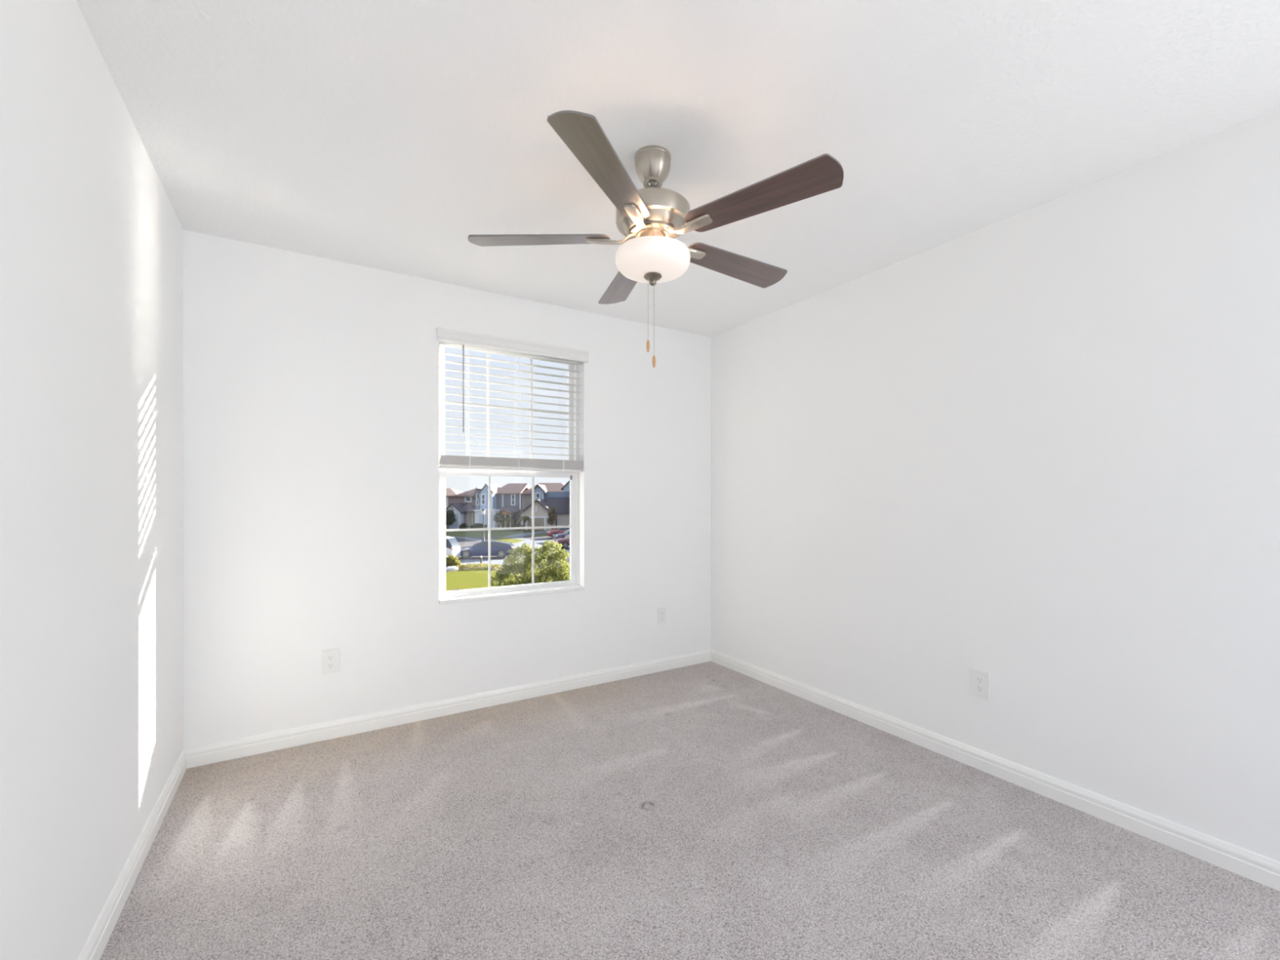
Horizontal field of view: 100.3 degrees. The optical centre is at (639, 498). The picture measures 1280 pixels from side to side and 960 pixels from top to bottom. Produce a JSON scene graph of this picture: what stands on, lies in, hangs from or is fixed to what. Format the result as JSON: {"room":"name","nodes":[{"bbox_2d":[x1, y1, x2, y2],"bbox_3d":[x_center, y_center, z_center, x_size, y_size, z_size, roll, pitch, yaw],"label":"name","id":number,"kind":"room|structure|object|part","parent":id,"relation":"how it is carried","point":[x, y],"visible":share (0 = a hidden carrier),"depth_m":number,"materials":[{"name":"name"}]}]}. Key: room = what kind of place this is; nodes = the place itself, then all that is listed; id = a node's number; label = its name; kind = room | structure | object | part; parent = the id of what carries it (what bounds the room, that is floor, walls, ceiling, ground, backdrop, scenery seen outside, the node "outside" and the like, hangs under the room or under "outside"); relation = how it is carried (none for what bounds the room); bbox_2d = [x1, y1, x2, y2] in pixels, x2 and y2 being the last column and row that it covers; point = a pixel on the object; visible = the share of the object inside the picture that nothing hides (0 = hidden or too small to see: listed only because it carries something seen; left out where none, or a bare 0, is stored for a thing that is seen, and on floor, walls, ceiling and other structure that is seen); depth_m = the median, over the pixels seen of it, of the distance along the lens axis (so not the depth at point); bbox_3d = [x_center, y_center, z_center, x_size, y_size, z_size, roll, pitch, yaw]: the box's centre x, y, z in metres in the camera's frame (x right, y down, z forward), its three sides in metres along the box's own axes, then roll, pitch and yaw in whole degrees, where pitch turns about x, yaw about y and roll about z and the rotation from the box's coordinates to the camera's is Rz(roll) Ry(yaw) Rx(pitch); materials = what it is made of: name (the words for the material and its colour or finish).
{"room":"empty bedroom","nodes":[
{"label":"empty bedroom","id":0,"kind":"room"},
{"bbox_2d":[0,0,182,959],"bbox_3d":[-1.077,0.000,0.702,0.120,2.440,3.967,0,0,-32],"label":"wall","id":1,"kind":"structure","parent":0,"point":[91,234],"depth_m":1.32,"materials":[{"name":"white paint"}]},
{"bbox_2d":[77,750,186,959],"bbox_3d":[-1.048,1.177,0.782,0.014,0.085,3.832,0,0,-32],"label":"baseboard","id":2,"kind":"structure","parent":1,"relation":"attached to","point":[99,937],"depth_m":1.67,"materials":[{"name":"white paint"}]},
{"bbox_2d":[182,229,711,749],"bbox_3d":[-0.819,0.000,3.311,3.305,2.440,0.200,0,0,-32],"label":"wall","id":3,"kind":"structure","parent":0,"point":[311,384],"depth_m":2.81,"materials":[{"name":"white paint"}]},
{"bbox_2d":[321,648,339,675],"bbox_3d":[-1.576,0.829,2.720,0.077,0.122,0.009,0,0,-32],"label":"electrical outlet","id":4,"kind":"object","parent":3,"relation":"attached to","point":[330,658],"visible":1,"depth_m":2.72,"materials":[{"name":"white plastic"}]},
{"bbox_2d":[327,662,333,668],"bbox_3d":[-1.575,0.849,2.717,0.029,0.033,0.003,0,0,-32],"label":"receptacle","id":5,"kind":"object","parent":4,"relation":"attached to","point":[330,664],"depth_m":2.72,"materials":[{"name":"grey plastic"}]},
{"bbox_2d":[327,654,333,661],"bbox_3d":[-1.575,0.809,2.717,0.029,0.033,0.003,0,0,-32],"label":"receptacle","id":6,"kind":"object","parent":4,"relation":"attached to","point":[330,657],"depth_m":2.72,"materials":[{"name":"grey plastic"}]},
{"bbox_2d":[182,648,711,768],"bbox_3d":[-0.763,1.177,3.220,3.065,0.085,0.014,0,0,-32],"label":"baseboard","id":7,"kind":"structure","parent":3,"relation":"attached to","point":[202,755],"depth_m":2.93,"materials":[{"name":"white paint"}]},
{"bbox_2d":[439,341,584,604],"bbox_3d":[-0.783,-0.183,3.298,0.899,1.550,0.167,0,0,-32],"label":"window","id":8,"kind":"structure","parent":3,"relation":"in","point":[574,526],"depth_m":3.28,"materials":[{"name":"white plastic"}]},
{"bbox_3d":[-0.808,-0.549,3.337,0.847,0.795,0.026,0,0,-32],"label":"sash","id":9,"kind":"part","parent":8,"relation":"part of","materials":[{"name":"white plastic"}]},
{"bbox_3d":[-0.790,0.192,3.309,0.847,0.728,0.026,0,0,-32],"label":"sash","id":10,"kind":"part","parent":8,"relation":"part of","materials":[{"name":"white plastic"}]},
{"bbox_3d":[-0.760,0.581,3.261,0.897,0.022,0.080,0,0,-32],"label":"sill","id":11,"kind":"part","parent":8,"relation":"part of","materials":[{"name":"paint"}]},
{"bbox_2d":[436,327,588,472],"bbox_3d":[-0.752,-0.565,3.258,0.935,0.783,0.088,0,0,-32],"label":"window blind","id":12,"kind":"object","parent":8,"relation":"attached to","point":[446,461],"visible":0.98,"depth_m":3.23,"materials":[{"name":"white plastic"}]},
{"bbox_3d":[-1.001,-0.543,3.121,0.013,0.733,0.058,0,0,-32],"label":"ladder cord","id":13,"kind":"part","parent":12,"relation":"part of","materials":[{"name":"white fabric"}]},
{"bbox_3d":[-0.763,-0.182,3.268,0.884,0.018,0.054,0,0,-32],"label":"rail","id":14,"kind":"part","parent":12,"relation":"part of","materials":[{"name":"white plastic"}]},
{"bbox_3d":[-0.751,-0.543,3.275,0.013,0.733,0.058,0,0,-32],"label":"ladder cord","id":15,"kind":"part","parent":12,"relation":"part of","materials":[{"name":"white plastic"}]},
{"bbox_3d":[-0.501,-0.543,3.430,0.013,0.733,0.058,0,0,-32],"label":"ladder cord","id":16,"kind":"part","parent":12,"relation":"part of","materials":[{"name":"white fabric"}]},
{"bbox_2d":[657,607,666,624],"bbox_3d":[0.157,0.829,3.792,0.070,0.114,0.009,0,0,-32],"label":"electrical outlet","id":17,"kind":"object","parent":3,"relation":"attached to","point":[662,611],"visible":1,"depth_m":3.79,"materials":[{"name":"white plastic"}]},
{"bbox_2d":[75,0,1279,337],"bbox_3d":[0.225,-1.280,1.625,3.305,0.120,4.167,0,0,-32],"label":"ceiling","id":18,"kind":"structure","parent":0,"point":[382,135],"depth_m":1.67,"materials":[{"name":"white paint"}]},
{"bbox_2d":[467,110,844,368],"bbox_3d":[0.081,-0.842,1.935,1.229,0.754,1.266,0,0,-32],"label":"ceiling fan","id":19,"kind":"object","parent":18,"relation":"hanging from","point":[652,216],"visible":1,"depth_m":1.79,"materials":[{"name":"brown wood"}]},
{"bbox_3d":[-0.362,-0.930,1.918,0.507,0.006,0.134,0,12,2],"label":"blade","id":20,"kind":"part","parent":19,"relation":"part of","materials":[{"name":"brown wood"}]},
{"bbox_3d":[-0.092,-0.930,1.522,0.134,0.006,0.507,13,4,19],"label":"blade","id":21,"kind":"part","parent":19,"relation":"part of","materials":[{"name":"brown wood"}]},
{"bbox_3d":[-0.106,-0.928,1.910,0.172,0.032,0.044,0,11,2],"label":"blade arm","id":22,"kind":"part","parent":19,"relation":"part of","materials":[{"name":"silver metal"}]},
{"bbox_3d":[-0.068,-0.930,2.296,0.134,0.006,0.507,-12,3,-16],"label":"blade","id":23,"kind":"part","parent":19,"relation":"part of","materials":[{"name":"brown wood"}]},
{"bbox_3d":[-0.006,-0.928,1.762,0.044,0.032,0.172,11,4,19],"label":"blade arm","id":24,"kind":"part","parent":19,"relation":"part of","materials":[{"name":"silver metal"}]},
{"bbox_3d":[0.029,-0.542,1.893,0.012,0.044,0.012,0,0,-32],"label":"chain pull","id":25,"kind":"part","parent":19,"relation":"part of","materials":[{"name":"brown wood"}]},
{"bbox_3d":[0.046,-0.838,1.905,0.266,0.082,0.266,0,0,-32],"label":"lamp shade","id":26,"kind":"part","parent":19,"relation":"part of","materials":[{"name":"white glass"}]},
{"bbox_3d":[0.050,-0.487,1.893,0.012,0.044,0.012,0,0,-32],"label":"chain pull","id":27,"kind":"part","parent":19,"relation":"part of","materials":[{"name":"brown wood"}]},
{"bbox_3d":[0.166,-0.928,1.812,0.172,0.032,0.044,0,-11,38],"label":"blade arm","id":28,"kind":"part","parent":19,"relation":"part of","materials":[{"name":"silver metal"}]},
{"bbox_3d":[0.172,-0.928,1.990,0.172,0.032,0.044,0,-11,-34],"label":"blade arm","id":29,"kind":"part","parent":19,"relation":"part of","materials":[{"name":"silver metal"}]},
{"bbox_3d":[0.383,-0.930,2.134,0.507,0.006,0.134,0,-12,-34],"label":"blade","id":30,"kind":"part","parent":19,"relation":"part of","materials":[{"name":"brown wood"}]},
{"bbox_3d":[0.368,-0.930,1.655,0.507,0.006,0.134,0,-12,38],"label":"blade","id":31,"kind":"part","parent":19,"relation":"part of","materials":[{"name":"brown wood"}]},
{"bbox_2d":[99,661,1279,959],"bbox_3d":[0.245,1.220,1.591,3.065,0.001,3.847,0,0,-32],"label":"floor","id":32,"kind":"structure","parent":0,"point":[706,811],"depth_m":1.82,"materials":[{"name":"carpet"}]},
{"bbox_2d":[711,108,1279,862],"bbox_3d":[1.631,0.000,2.377,0.120,2.440,3.967,0,0,-32],"label":"wall","id":33,"kind":"structure","parent":0,"point":[1037,449],"depth_m":2.18,"materials":[{"name":"white paint"}]},
{"bbox_2d":[971,668,990,699],"bbox_3d":[1.535,0.835,2.409,0.009,0.122,0.077,0,0,-32],"label":"electrical outlet","id":34,"kind":"object","parent":33,"relation":"attached to","point":[980,680],"visible":1,"depth_m":2.40,"materials":[{"name":"white plastic"}]},
{"bbox_2d":[976,684,983,692],"bbox_3d":[1.533,0.855,2.408,0.003,0.033,0.029,0,0,-32],"label":"receptacle","id":35,"kind":"object","parent":34,"relation":"attached to","point":[980,688],"depth_m":2.41,"materials":[{"name":"grey plastic"}]},
{"bbox_2d":[976,675,983,683],"bbox_3d":[1.533,0.816,2.408,0.003,0.033,0.029,0,0,-32],"label":"receptacle","id":36,"kind":"object","parent":34,"relation":"attached to","point":[980,679],"depth_m":2.41,"materials":[{"name":"grey plastic"}]},
{"bbox_2d":[711,649,1279,891],"bbox_3d":[1.546,1.177,2.387,0.014,0.085,3.832,0,0,-32],"label":"baseboard","id":37,"kind":"structure","parent":33,"relation":"attached to","point":[1260,868],"depth_m":2.17,"materials":[{"name":"white paint"}]},
{"label":"outside","id":38,"kind":"structure","parent":0,"visible":0},
{"bbox_2d":[512,542,569,548],"bbox_3d":[-8.780,4.735,55.146,13.320,0.330,13.443,0,0,-6],"label":"driveway","id":39,"kind":"structure","parent":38,"point":[537,544],"depth_m":52.94,"materials":[{"name":"concrete"}]},
{"bbox_2d":[551,533,569,548],"bbox_3d":[-6.051,3.905,50.500,4.300,1.350,1.798,0,0,-25],"label":"car","id":40,"kind":"object","parent":39,"relation":"on","point":[565,541],"visible":0.41,"depth_m":49.24,"materials":[{"name":"red paint"}]},
{"bbox_2d":[552,528,569,539],"bbox_3d":[-7.149,3.905,57.500,4.300,1.350,1.798,0,0,-25],"label":"car","id":41,"kind":"object","parent":39,"relation":"on","point":[565,533],"visible":0.23,"depth_m":56.40,"materials":[{"name":"blue paint"}]},
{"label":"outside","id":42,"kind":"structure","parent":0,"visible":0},
{"bbox_2d":[491,537,524,543],"bbox_3d":[-14.777,4.720,58.486,3.831,0.360,8.871,0,0,-32],"label":"traffic island","id":43,"kind":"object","parent":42,"point":[504,539],"visible":0.47,"depth_m":58.86,"materials":[{"name":"plant"}]},
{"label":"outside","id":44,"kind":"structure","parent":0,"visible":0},
{"bbox_2d":[445,530,546,564],"bbox_3d":[13.395,5.100,162.843,385.598,1.000,368.730,0,0,-32],"label":"ground","id":45,"kind":"structure","parent":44,"point":[477,533],"depth_m":70.86,"materials":[{"name":"green plant"}]},
{"bbox_2d":[458,522,468,528],"bbox_3d":[-25.697,4.136,78.007,1.551,1.391,1.252,0,0,0],"label":"hedge","id":46,"kind":"object","parent":45,"relation":"on","point":[464,526],"visible":0.8,"depth_m":77.71,"materials":[{"name":"green plant"}]},
{"bbox_2d":[445,486,483,528],"bbox_3d":[-30.166,1.293,86.775,10.829,6.613,15.150,0,0,0],"label":"townhouse","id":47,"kind":"structure","parent":45,"relation":"on","point":[463,504],"depth_m":82.65,"materials":[{"name":"grey"}]},
{"bbox_3d":[-27.920,3.329,79.440,2.176,2.543,0.120,0,0,0],"label":"door trim","id":48,"kind":"part","parent":47,"relation":"part of","materials":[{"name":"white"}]},
{"bbox_2d":[493,512,504,530],"bbox_3d":[-20.108,3.255,76.037,1.663,2.649,1.511,0,0,0],"label":"tree","id":49,"kind":"object","parent":45,"relation":"on","point":[496,517],"visible":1,"depth_m":75.84,"materials":[{"name":"green plant"}]},
{"bbox_2d":[473,483,530,528],"bbox_3d":[-21.736,1.010,86.775,5.926,7.179,16.150,0,0,0],"label":"townhouse","id":50,"kind":"structure","parent":45,"relation":"on","point":[506,500],"depth_m":83.40,"materials":[{"name":"grey"}]},
{"bbox_3d":[-22.805,3.354,78.940,2.390,2.492,0.120,0,0,0],"label":"door trim","id":51,"kind":"part","parent":50,"relation":"part of","materials":[{"name":"white paint"}]},
{"bbox_3d":[-22.925,1.718,80.350,3.120,0.214,3.300,0,0,0],"label":"cornice","id":52,"kind":"part","parent":50,"relation":"part of","materials":[{"name":"white paint"}]},
{"bbox_3d":[-21.623,0.252,84.125,0.164,2.139,0.150,0,0,0],"label":"corner trim","id":53,"kind":"part","parent":50,"relation":"part of","materials":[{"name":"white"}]},
{"bbox_3d":[-19.981,0.126,84.185,0.352,1.485,0.070,0,0,0],"label":"pane","id":54,"kind":"part","parent":50,"relation":"part of","materials":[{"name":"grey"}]},
{"bbox_3d":[-18.861,0.440,84.125,0.176,2.516,0.150,0,0,0],"label":"corner trim","id":55,"kind":"part","parent":50,"relation":"part of","materials":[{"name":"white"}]},
{"bbox_2d":[511,524,523,530],"bbox_3d":[-17.667,4.140,76.974,1.960,1.146,1.214,0,0,0],"label":"hedge","id":56,"kind":"object","parent":45,"relation":"on","point":[514,525],"visible":0.59,"depth_m":76.79,"materials":[{"name":"green plant"}]},
{"bbox_2d":[515,515,531,531],"bbox_3d":[-16.523,3.498,76.062,2.093,2.171,2.346,0,0,0],"label":"palm tree","id":57,"kind":"object","parent":45,"relation":"on","point":[525,518],"visible":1,"depth_m":75.87,"materials":[{"name":"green plant"}]},
{"bbox_2d":[517,483,569,530],"bbox_3d":[-14.262,0.947,87.500,8.896,7.305,19.700,0,0,0],"label":"townhouse","id":58,"kind":"structure","parent":45,"relation":"on","point":[546,495],"depth_m":80.92,"materials":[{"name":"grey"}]},
{"bbox_3d":[-15.206,3.606,77.940,2.919,1.989,0.120,0,0,0],"label":"door trim","id":59,"kind":"part","parent":58,"relation":"part of","materials":[{"name":"white"}]},
{"bbox_2d":[546,506,556,529],"bbox_3d":[-11.551,2.741,69.965,1.309,3.679,1.316,0,0,0],"label":"tree","id":60,"kind":"object","parent":45,"relation":"on","point":[551,513],"visible":1,"depth_m":69.78,"materials":[{"name":"green plant"}]},
{"bbox_2d":[560,480,569,492],"bbox_3d":[-7.920,0.283,80.500,6.732,8.634,9.000,0,0,0],"label":"townhouse","id":61,"kind":"structure","parent":45,"relation":"on","point":[566,487],"depth_m":76.60,"materials":[{"name":"blue"}]},
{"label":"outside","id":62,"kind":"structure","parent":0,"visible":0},
{"bbox_2d":[445,568,569,591],"bbox_3d":[-3.260,4.735,27.567,34.148,0.330,18.246,0,0,0],"label":"lawn","id":63,"kind":"structure","parent":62,"point":[468,579],"depth_m":30.36,"materials":[{"name":"plant"}]},
{"bbox_2d":[445,565,502,572],"bbox_3d":[-12.537,4.720,35.170,7.559,0.360,4.110,0,0,-7],"label":"mulch bed","id":64,"kind":"object","parent":63,"relation":"on","point":[466,568],"visible":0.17,"depth_m":34.45,"materials":[{"name":"brown soil"}]},
{"bbox_2d":[445,565,458,570],"bbox_3d":[-12.002,4.473,33.988,0.888,0.347,0.598,0,0,-32],"label":"rock","id":65,"kind":"object","parent":64,"relation":"on","point":[448,568],"visible":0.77,"depth_m":33.79,"materials":[{"name":"white stone"}]},
{"bbox_2d":[445,554,462,567],"bbox_3d":[-12.759,4.163,35.474,1.815,0.930,1.018,0,0,0],"label":"shrub","id":66,"kind":"object","parent":64,"relation":"on","point":[451,561],"visible":0.68,"depth_m":35.32,"materials":[{"name":"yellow plant"}]},
{"bbox_2d":[453,563,502,568],"bbox_3d":[-10.568,4.435,35.026,3.380,0.485,1.128,0,0,0],"label":"ground cover","id":67,"kind":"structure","parent":64,"relation":"on","point":[469,565],"depth_m":34.86,"materials":[{"name":"yellow plant"}]},
{"bbox_2d":[490,539,569,586],"bbox_3d":[-4.070,3.053,20.031,3.208,3.062,1.906,0,0,-9],"label":"shrub","id":68,"kind":"object","parent":63,"relation":"on","point":[524,569],"visible":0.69,"depth_m":19.79,"materials":[{"name":"green plant"}]},
{"bbox_3d":[-3.984,3.424,20.004,1.652,2.320,0.152,0,0,0],"label":"stem","id":69,"kind":"part","parent":68,"relation":"part of","materials":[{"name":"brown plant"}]},
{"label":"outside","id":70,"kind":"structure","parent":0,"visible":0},
{"bbox_2d":[515,548,569,568],"bbox_3d":[-5.030,4.725,42.016,11.559,0.350,15.597,0,0,-6],"label":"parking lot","id":71,"kind":"structure","parent":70,"point":[568,549],"depth_m":41.66,"materials":[{"name":"grey asphalt"}]},
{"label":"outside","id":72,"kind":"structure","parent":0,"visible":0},
{"bbox_2d":[457,560,516,565],"bbox_3d":[-15.229,4.728,38.286,13.750,0.345,3.193,0,0,0],"label":"sidewalk","id":73,"kind":"structure","parent":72,"point":[500,562],"depth_m":38.47,"materials":[{"name":"concrete"}]},
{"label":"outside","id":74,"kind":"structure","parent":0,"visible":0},
{"bbox_2d":[460,529,513,531],"bbox_3d":[-19.042,4.735,81.981,28.799,0.330,15.022,0,0,-32],"label":"sidewalk","id":75,"kind":"structure","parent":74,"point":[486,530],"depth_m":77.73,"materials":[{"name":"concrete"}]},
{"bbox_2d":[445,509,457,528],"bbox_3d":[-28.855,3.050,77.988,4.143,3.060,2.226,0,0,0],"label":"tree","id":76,"kind":"object","parent":75,"relation":"on","point":[450,517],"visible":0.42,"depth_m":77.77,"materials":[{"name":"green plant"}]},
{"bbox_2d":[469,522,486,528],"bbox_3d":[-23.430,4.127,77.482,2.711,1.358,1.223,0,0,0],"label":"hedge","id":77,"kind":"object","parent":75,"relation":"on","point":[477,525],"visible":0.7,"depth_m":77.25,"materials":[{"name":"green plant"}]},
{"bbox_2d":[498,517,514,527],"bbox_3d":[-19.645,3.666,78.910,2.085,1.837,2.291,0,0,-42],"label":"palm tree","id":78,"kind":"object","parent":75,"relation":"on","point":[508,520],"visible":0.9,"depth_m":78.51,"materials":[{"name":"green plant"}]},
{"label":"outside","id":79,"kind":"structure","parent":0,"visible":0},
{"bbox_2d":[450,530,552,543],"bbox_3d":[-12.893,4.732,65.115,17.787,0.335,20.662,0,0,-32],"label":"sidewalk","id":80,"kind":"structure","parent":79,"point":[516,535],"depth_m":61.62,"materials":[{"name":"concrete"}]},
{"bbox_2d":[481,508,485,541],"bbox_3d":[-16.709,2.790,57.000,0.440,3.620,0.440,0,0,0],"label":"street lamp","id":81,"kind":"object","parent":80,"relation":"on","point":[483,510],"visible":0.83,"depth_m":56.94,"materials":[{"name":"white metal"}]},
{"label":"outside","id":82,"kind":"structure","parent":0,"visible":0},
{"bbox_2d":[455,536,552,559],"bbox_3d":[-16.069,4.745,52.300,27.042,0.310,27.758,0,0,-6],"label":"street","id":83,"kind":"structure","parent":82,"point":[462,542],"depth_m":55.13,"materials":[{"name":"grey asphalt"}]},
{"bbox_2d":[445,536,460,557],"bbox_3d":[-15.679,3.655,39.000,4.700,1.850,1.798,0,0,4],"label":"car","id":84,"kind":"object","parent":83,"relation":"on","point":[452,547],"visible":0.13,"depth_m":38.47,"materials":[{"name":"white paint"}]},
{"bbox_2d":[460,540,515,558],"bbox_3d":[-12.053,3.930,41.800,4.350,1.300,1.798,0,0,-6],"label":"car","id":85,"kind":"object","parent":83,"relation":"on","point":[500,548],"visible":0.9,"depth_m":41.05,"materials":[{"name":"blue paint"}]},
{"bbox_2d":[546,527,569,537],"bbox_3d":[-8.776,3.880,63.000,4.400,1.400,1.798,0,0,-20],"label":"car","id":86,"kind":"object","parent":83,"relation":"on","point":[549,533],"visible":0.24,"depth_m":61.99,"materials":[{"name":"red paint"}]}
]}

